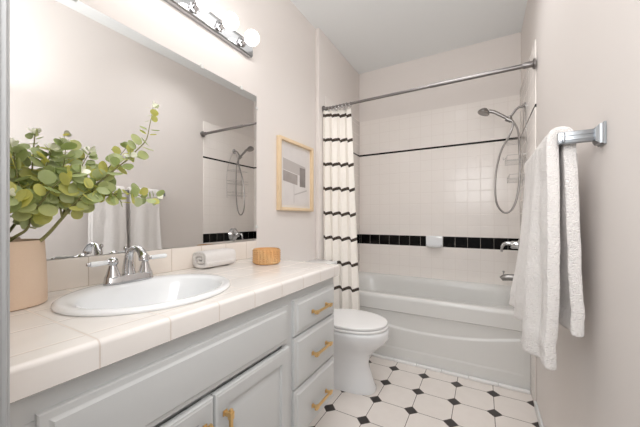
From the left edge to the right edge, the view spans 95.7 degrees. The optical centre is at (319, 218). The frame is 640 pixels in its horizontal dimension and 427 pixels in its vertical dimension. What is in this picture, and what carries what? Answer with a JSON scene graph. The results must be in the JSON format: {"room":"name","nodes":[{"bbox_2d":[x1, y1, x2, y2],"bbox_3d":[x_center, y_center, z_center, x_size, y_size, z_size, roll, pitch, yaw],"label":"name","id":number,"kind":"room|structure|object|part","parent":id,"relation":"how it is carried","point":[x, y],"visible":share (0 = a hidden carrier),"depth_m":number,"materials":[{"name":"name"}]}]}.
{"room":"bathroom","nodes":[
{"label":"bathroom","id":0,"kind":"room"},
{"bbox_2d":[46,0,358,261],"bbox_3d":[-0.335,-0.218,1.958,0.136,2.737,3.085,0,0,29],"label":"wall","id":1,"kind":"structure","parent":0,"point":[281,70],"depth_m":1.95,"materials":[{"name":"white paint"}]},
{"bbox_2d":[10,0,257,259],"bbox_3d":[-0.692,-0.316,1.247,0.012,0.898,1.248,0,0,29],"label":"wall mirror","id":2,"kind":"object","parent":1,"relation":"attached to","point":[77,72],"visible":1,"depth_m":1.14,"materials":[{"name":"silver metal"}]},
{"bbox_2d":[47,240,256,291],"bbox_3d":[-0.695,0.185,1.241,0.012,0.102,1.235,0,0,29],"label":"backsplash","id":3,"kind":"structure","parent":1,"relation":"attached to","point":[62,274],"depth_m":1.08,"materials":[{"name":"tile"}]},
{"bbox_2d":[164,0,258,57],"bbox_3d":[-0.591,-1.000,1.289,0.146,0.084,0.937,0,0,29],"label":"vanity light","id":4,"kind":"object","parent":1,"relation":"attached to","point":[198,11],"visible":1,"depth_m":1.46,"materials":[{"name":"silver metal"}]},
{"bbox_2d":[189,0,200,13],"bbox_3d":[-0.580,-1.000,1.362,0.034,0.054,0.054,0,0,29],"label":"socket","id":5,"kind":"object","parent":4,"relation":"attached to","point":[193,7],"depth_m":1.35,"materials":[{"name":"silver metal"}]},
{"bbox_3d":[-0.533,-1.000,1.336,0.090,0.080,0.080,0,0,29],"label":"bulb","id":6,"kind":"part","parent":4,"relation":"part of","materials":[{"name":"white glass"}]},
{"bbox_2d":[216,20,225,31],"bbox_3d":[-0.504,-1.000,1.497,0.034,0.054,0.054,0,0,29],"label":"socket","id":7,"kind":"object","parent":4,"relation":"attached to","point":[220,27],"depth_m":1.49,"materials":[{"name":"silver metal"}]},
{"bbox_3d":[-0.457,-1.000,1.470,0.090,0.080,0.080,0,0,29],"label":"bulb","id":8,"kind":"part","parent":4,"relation":"part of","materials":[{"name":"white glass"}]},
{"bbox_2d":[238,36,246,46],"bbox_3d":[-0.429,-1.000,1.632,0.034,0.054,0.054,0,0,29],"label":"socket","id":9,"kind":"object","parent":4,"relation":"attached to","point":[242,42],"depth_m":1.62,"materials":[{"name":"silver metal"}]},
{"bbox_3d":[-0.381,-1.000,1.605,0.090,0.080,0.080,0,0,29],"label":"bulb","id":10,"kind":"part","parent":4,"relation":"part of","materials":[{"name":"white glass"}]},
{"bbox_2d":[276,135,313,211],"bbox_3d":[-0.173,-0.311,2.150,0.029,0.508,0.447,0,0,29],"label":"framed print","id":11,"kind":"object","parent":1,"relation":"attached to","point":[294,160],"visible":1,"depth_m":2.12,"materials":[{"name":"white paper"}]},
{"bbox_2d":[325,96,358,271],"bbox_3d":[0.239,0.048,2.833,0.006,2.205,0.782,0,0,29],"label":"tiled wall","id":12,"kind":"structure","parent":1,"relation":"attached to","point":[355,124],"depth_m":3.10,"materials":[{"name":"white tile"}]},
{"bbox_2d":[290,0,526,73],"bbox_3d":[0.323,-1.627,1.531,1.703,0.080,3.185,0,0,29],"label":"ceiling","id":13,"kind":"structure","parent":0,"point":[371,35],"depth_m":2.37,"materials":[{"name":"white paint"}]},
{"bbox_2d":[308,355,538,426],"bbox_3d":[0.323,1.190,1.531,1.703,0.080,3.185,0,0,29],"label":"floor","id":14,"kind":"structure","parent":0,"point":[405,395],"depth_m":1.80,"materials":[{"name":"white tile"}]},
{"bbox_2d":[10,278,333,426],"bbox_3d":[-0.443,0.724,1.091,0.594,0.852,1.222,0,0,29],"label":"vanity cabinet","id":15,"kind":"object","parent":14,"relation":"on","point":[271,364],"visible":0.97,"depth_m":0.84,"materials":[{"name":"paint"}]},
{"bbox_2d":[10,240,338,403],"bbox_3d":[-0.451,0.215,1.103,0.573,0.162,1.235,0,0,29],"label":"countertop","id":16,"kind":"structure","parent":15,"relation":"on","point":[49,349],"depth_m":0.71,"materials":[{"name":"tile"}]},
{"bbox_2d":[10,239,47,311],"bbox_3d":[-0.846,0.147,0.776,0.169,0.176,0.169,0,0,29],"label":"pot","id":17,"kind":"object","parent":16,"relation":"on","point":[28,263],"depth_m":0.76,"materials":[{"name":"beige ceramic"}]},
{"bbox_2d":[10,101,164,311],"bbox_3d":[-0.709,-0.068,0.833,0.464,0.607,0.205,0,0,-30],"label":"eucalyptus","id":18,"kind":"object","parent":16,"relation":"on","point":[28,263],"visible":0.97,"depth_m":0.80,"materials":[{"name":"green plant"}]},
{"bbox_3d":[-0.803,-0.097,0.779,0.006,0.188,0.036,0,0,18],"label":"stem","id":19,"kind":"part","parent":18,"relation":"part of","materials":[{"name":"green plant"}]},
{"bbox_3d":[-0.826,-0.072,0.785,0.065,0.332,0.078,0,0,29],"label":"stem","id":20,"kind":"part","parent":18,"relation":"part of","materials":[{"name":"green plant"}]},
{"bbox_3d":[-0.733,-0.066,0.786,0.131,0.129,0.034,0,0,-5],"label":"stem","id":21,"kind":"part","parent":18,"relation":"part of","materials":[{"name":"green plant"}]},
{"bbox_3d":[-0.734,-0.108,0.822,0.009,0.206,0.021,0,0,25],"label":"stem","id":22,"kind":"part","parent":18,"relation":"part of","materials":[{"name":"green plant"}]},
{"bbox_3d":[-0.688,-0.045,0.818,0.098,0.084,0.014,0,0,2],"label":"stem","id":23,"kind":"part","parent":18,"relation":"part of","materials":[{"name":"green plant"}]},
{"bbox_3d":[-0.697,-0.048,0.838,0.160,0.284,0.203,0,0,29],"label":"stem","id":24,"kind":"part","parent":18,"relation":"part of","materials":[{"name":"green plant"}]},
{"bbox_3d":[-0.629,-0.042,0.878,0.240,0.077,0.034,0,0,-34],"label":"stem","id":25,"kind":"part","parent":18,"relation":"part of","materials":[{"name":"green plant"}]},
{"bbox_3d":[-0.558,-0.260,0.892,0.078,0.178,0.009,0,0,-16],"label":"stem","id":26,"kind":"part","parent":18,"relation":"part of","materials":[{"name":"green plant"}]},
{"bbox_2d":[86,245,166,285],"bbox_3d":[-0.651,0.158,1.014,0.136,0.132,0.268,0,0,29],"label":"faucet","id":27,"kind":"object","parent":16,"relation":"on","point":[112,277],"visible":1,"depth_m":1.01,"materials":[{"name":"silver metal"}]},
{"bbox_3d":[-0.720,0.146,0.941,0.018,0.018,0.057,0,0,15],"label":"porcelain lever","id":28,"kind":"part","parent":27,"relation":"part of","materials":[{"name":"white ceramic"}]},
{"bbox_3d":[-0.707,0.167,0.987,0.046,0.070,0.046,0,0,29],"label":"valve handle","id":29,"kind":"part","parent":27,"relation":"part of","materials":[{"name":"silver metal"}]},
{"bbox_3d":[-0.647,0.147,1.016,0.130,0.111,0.042,0,0,29],"label":"spout","id":30,"kind":"part","parent":27,"relation":"part of","materials":[{"name":"silver metal"}]},
{"bbox_3d":[-0.654,0.167,1.081,0.046,0.070,0.046,0,0,29],"label":"valve handle","id":31,"kind":"part","parent":27,"relation":"part of","materials":[{"name":"silver metal"}]},
{"bbox_3d":[-0.622,0.145,1.118,0.018,0.019,0.057,0,0,41],"label":"porcelain lever","id":32,"kind":"part","parent":27,"relation":"part of","materials":[{"name":"white ceramic"}]},
{"bbox_2d":[51,274,230,316],"bbox_3d":[-0.532,0.303,0.930,0.438,0.165,0.494,0,0,29],"label":"sink","id":33,"kind":"object","parent":16,"relation":"in","point":[160,292],"visible":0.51,"depth_m":0.95,"materials":[{"name":"ceramic"}]},
{"bbox_2d":[192,248,235,268],"bbox_3d":[-0.519,0.193,1.433,0.103,0.082,0.185,0,0,29],"label":"rolled towel","id":34,"kind":"object","parent":16,"relation":"on","point":[223,256],"visible":1,"depth_m":1.38,"materials":[{"name":"white fabric"}]},
{"bbox_2d":[252,247,280,264],"bbox_3d":[-0.281,0.196,1.524,0.150,0.078,0.150,0,0,29],"label":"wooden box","id":35,"kind":"object","parent":16,"relation":"on","point":[263,255],"visible":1,"depth_m":1.47,"materials":[{"name":"orange wood"}]},
{"bbox_3d":[-0.396,0.702,0.656,0.022,0.406,0.366,0,0,29],"label":"door","id":36,"kind":"part","parent":15,"relation":"part of","materials":[{"name":"paint"}]},
{"bbox_3d":[-0.264,0.605,0.837,0.033,0.115,0.016,0,0,29],"label":"handle","id":37,"kind":"part","parent":15,"relation":"part of","materials":[{"name":"gold metal"}]},
{"bbox_3d":[-0.215,0.702,0.977,0.022,0.406,0.359,0,0,29],"label":"door","id":38,"kind":"part","parent":15,"relation":"part of","materials":[{"name":"paint"}]},
{"bbox_3d":[-0.018,0.803,1.327,0.022,0.203,0.358,0,0,29],"label":"drawer","id":39,"kind":"part","parent":15,"relation":"part of","materials":[{"name":"paint"}]},
{"bbox_3d":[-0.018,0.590,1.327,0.022,0.208,0.358,0,0,29],"label":"drawer","id":40,"kind":"part","parent":15,"relation":"part of","materials":[{"name":"paint"}]},
{"bbox_3d":[-0.018,0.406,1.327,0.022,0.145,0.358,0,0,29],"label":"drawer","id":41,"kind":"part","parent":15,"relation":"part of","materials":[{"name":"paint"}]},
{"bbox_3d":[0.011,0.825,1.325,0.033,0.016,0.160,0,0,29],"label":"handle","id":42,"kind":"part","parent":15,"relation":"part of","materials":[{"name":"gold metal"}]},
{"bbox_3d":[0.011,0.594,1.325,0.033,0.016,0.160,0,0,29],"label":"handle","id":43,"kind":"part","parent":15,"relation":"part of","materials":[{"name":"gold metal"}]},
{"bbox_3d":[0.011,0.409,1.325,0.033,0.016,0.160,0,0,29],"label":"handle","id":44,"kind":"part","parent":15,"relation":"part of","materials":[{"name":"gold metal"}]},
{"bbox_2d":[305,259,389,394],"bbox_3d":[0.148,0.742,2.051,0.686,0.814,0.430,0,0,29],"label":"toilet","id":45,"kind":"object","parent":14,"relation":"on","point":[357,333],"visible":0.56,"depth_m":1.91,"materials":[{"name":"ceramic"}]},
{"bbox_3d":[-0.058,0.354,2.167,0.214,0.039,0.430,0,0,29],"label":"tank lid","id":46,"kind":"part","parent":45,"relation":"part of","materials":[{"name":"ceramic"}]},
{"bbox_3d":[0.226,0.694,2.007,0.480,0.022,0.373,0,0,29],"label":"lid","id":47,"kind":"part","parent":45,"relation":"part of","materials":[{"name":"plastic"}]},
{"bbox_3d":[0.228,0.715,2.006,0.486,0.020,0.377,0,0,29],"label":"seat","id":48,"kind":"part","parent":45,"relation":"part of","materials":[{"name":"plastic"}]},
{"bbox_2d":[358,271,529,389],"bbox_3d":[0.911,0.864,2.541,1.451,0.572,0.629,0,0,29],"label":"bathtub","id":49,"kind":"object","parent":14,"relation":"on","point":[473,329],"visible":0.77,"depth_m":2.22,"materials":[{"name":"ceramic"}]},
{"bbox_2d":[358,271,514,310],"bbox_3d":[0.917,0.793,2.551,1.451,0.430,0.607,0,0,29],"label":"basin","id":50,"kind":"object","parent":49,"relation":"in","point":[377,291],"depth_m":2.53,"materials":[{"name":"ceramic"}]},
{"bbox_2d":[371,353,530,393],"bbox_3d":[0.751,1.140,2.254,1.446,0.020,0.029,0,0,29],"label":"trim","id":51,"kind":"structure","parent":49,"relation":"attached to","point":[489,382],"depth_m":2.11,"materials":[{"name":"tile"}]},
{"bbox_2d":[359,32,520,270],"bbox_3d":[1.079,-0.218,2.875,1.703,2.737,0.100,0,0,29],"label":"wall","id":52,"kind":"structure","parent":0,"point":[502,52],"depth_m":2.77,"materials":[{"name":"white paint"}]},
{"bbox_2d":[360,95,519,285],"bbox_3d":[1.068,0.048,2.820,1.453,2.205,0.008,0,0,29],"label":"tiled wall","id":53,"kind":"structure","parent":52,"relation":"attached to","point":[423,174],"depth_m":2.76,"materials":[{"name":"white tile"}]},
{"bbox_2d":[426,236,442,247],"bbox_3d":[1.085,0.223,2.760,0.152,0.111,0.078,0,0,29],"label":"soap dish","id":54,"kind":"object","parent":53,"relation":"attached to","point":[431,241],"visible":1,"depth_m":2.77,"materials":[{"name":"ceramic"}]},
{"bbox_2d":[426,244,441,247],"bbox_3d":[1.082,0.265,2.755,0.144,0.027,0.066,0,0,29],"label":"tray","id":55,"kind":"object","parent":54,"relation":"on","point":[427,245],"depth_m":2.74,"materials":[{"name":"ceramic"}]},
{"bbox_2d":[521,0,639,426],"bbox_3d":[1.046,-0.218,1.181,0.100,2.737,3.085,0,0,29],"label":"wall","id":56,"kind":"structure","parent":0,"point":[588,51],"depth_m":0.81,"materials":[{"name":"white paint"}]},
{"bbox_2d":[520,40,536,402],"bbox_3d":[1.504,0.033,2.104,0.008,2.235,0.811,0,0,29],"label":"tiled wall","id":57,"kind":"structure","parent":56,"relation":"attached to","point":[528,92],"depth_m":1.92,"materials":[{"name":"white tile"}]},
{"bbox_2d":[322,58,535,110],"bbox_3d":[0.663,-0.931,2.100,1.452,0.068,0.062,0,0,29],"label":"curtain rod","id":58,"kind":"object","parent":57,"relation":"attached to","point":[531,64],"visible":0.91,"depth_m":1.95,"materials":[{"name":"metal"}]},
{"bbox_2d":[323,102,359,309],"bbox_3d":[0.172,0.057,2.378,0.322,1.999,0.084,0,0,20],"label":"shower curtain","id":59,"kind":"object","parent":58,"relation":"hanging from","point":[339,206],"visible":0.78,"depth_m":2.39,"materials":[{"name":"fabric"}]},
{"bbox_3d":[0.406,-0.928,2.244,0.854,0.025,0.021,0,0,29],"label":"rod","id":60,"kind":"part","parent":58,"relation":"part of","materials":[{"name":"metal"}]},
{"bbox_2d":[478,102,525,213],"bbox_3d":[1.387,-0.454,2.225,0.312,0.834,0.088,0,0,29],"label":"shower","id":61,"kind":"object","parent":57,"relation":"attached to","point":[484,111],"visible":1,"depth_m":2.19,"materials":[{"name":"silver metal"}]},
{"bbox_3d":[1.388,-0.789,2.225,0.169,0.129,0.030,0,0,29],"label":"handle","id":62,"kind":"part","parent":61,"relation":"part of","materials":[{"name":"silver metal"}]},
{"bbox_2d":[504,104,526,186],"bbox_3d":[1.461,-0.552,2.184,0.139,0.604,0.250,0,0,29],"label":"shower caddy","id":63,"kind":"object","parent":61,"relation":"hanging from","point":[515,160],"visible":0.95,"depth_m":2.19,"materials":[{"name":"metal"}]},
{"bbox_3d":[1.477,-0.804,2.175,0.100,0.082,0.017,0,0,29],"label":"shower arm","id":64,"kind":"part","parent":61,"relation":"part of","materials":[{"name":"silver metal"}]},
{"bbox_2d":[500,271,513,280],"bbox_3d":[1.446,0.435,2.176,0.163,0.076,0.062,0,0,29],"label":"tub spout","id":65,"kind":"object","parent":57,"relation":"attached to","point":[505,277],"visible":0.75,"depth_m":2.18,"materials":[{"name":"silver metal"}]},
{"bbox_2d":[500,239,519,251],"bbox_3d":[1.448,0.197,2.175,0.159,0.164,0.164,0,0,29],"label":"shower valve","id":66,"kind":"object","parent":57,"relation":"attached to","point":[513,244],"visible":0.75,"depth_m":2.16,"materials":[{"name":"silver metal"}]},
{"bbox_3d":[1.417,0.213,2.192,0.088,0.082,0.032,0,0,29],"label":"lever","id":67,"kind":"part","parent":66,"relation":"part of","materials":[{"name":"silver metal"}]},
{"bbox_2d":[534,401,543,426],"bbox_3d":[0.807,1.125,0.870,0.012,0.050,2.025,0,0,29],"label":"baseboard","id":68,"kind":"structure","parent":56,"relation":"attached to","point":[536,408],"depth_m":1.65,"materials":[{"name":"white paint"}]},
{"bbox_2d":[557,121,606,147],"bbox_3d":[0.869,-0.227,1.067,0.096,0.058,0.654,0,0,29],"label":"towel bar","id":69,"kind":"object","parent":56,"relation":"attached to","point":[597,136],"visible":0.54,"depth_m":0.79,"materials":[{"name":"metal"}]},
{"bbox_2d":[509,151,534,319],"bbox_3d":[0.880,0.071,1.197,0.149,0.679,0.266,0,0,29],"label":"hand towel","id":70,"kind":"object","parent":69,"relation":"hanging from","point":[517,288],"visible":0.2,"depth_m":1.16,"materials":[{"name":"white fabric"}]},
{"bbox_2d":[521,126,584,370],"bbox_3d":[0.745,0.093,0.947,0.137,0.724,0.240,0,0,29],"label":"hand towel","id":71,"kind":"object","parent":69,"relation":"hanging from","point":[553,285],"visible":0.98,"depth_m":0.85,"materials":[{"name":"white fabric"}]},
{"bbox_3d":[0.715,-0.227,0.804,0.085,0.033,0.018,0,0,29],"label":"post","id":72,"kind":"part","parent":69,"relation":"part of","materials":[{"name":"metal"}]},
{"bbox_3d":[0.753,-0.227,0.783,0.020,0.058,0.046,0,0,29],"label":"mounting plate","id":73,"kind":"part","parent":69,"relation":"part of","materials":[{"name":"metal"}]},
{"bbox_3d":[-0.422,-0.219,0.307,1.603,2.737,0.121,0,0,29],"label":"wall","id":74,"kind":"structure","parent":0,"visible":0},
{"bbox_2d":[0,0,9,426],"bbox_3d":[-0.443,0.080,0.303,0.081,2.140,0.154,0,0,29],"label":"trim","id":75,"kind":"structure","parent":74,"relation":"attached to","point":[4,4],"depth_m":0.34,"materials":[{"name":"grey paint"}]}
]}

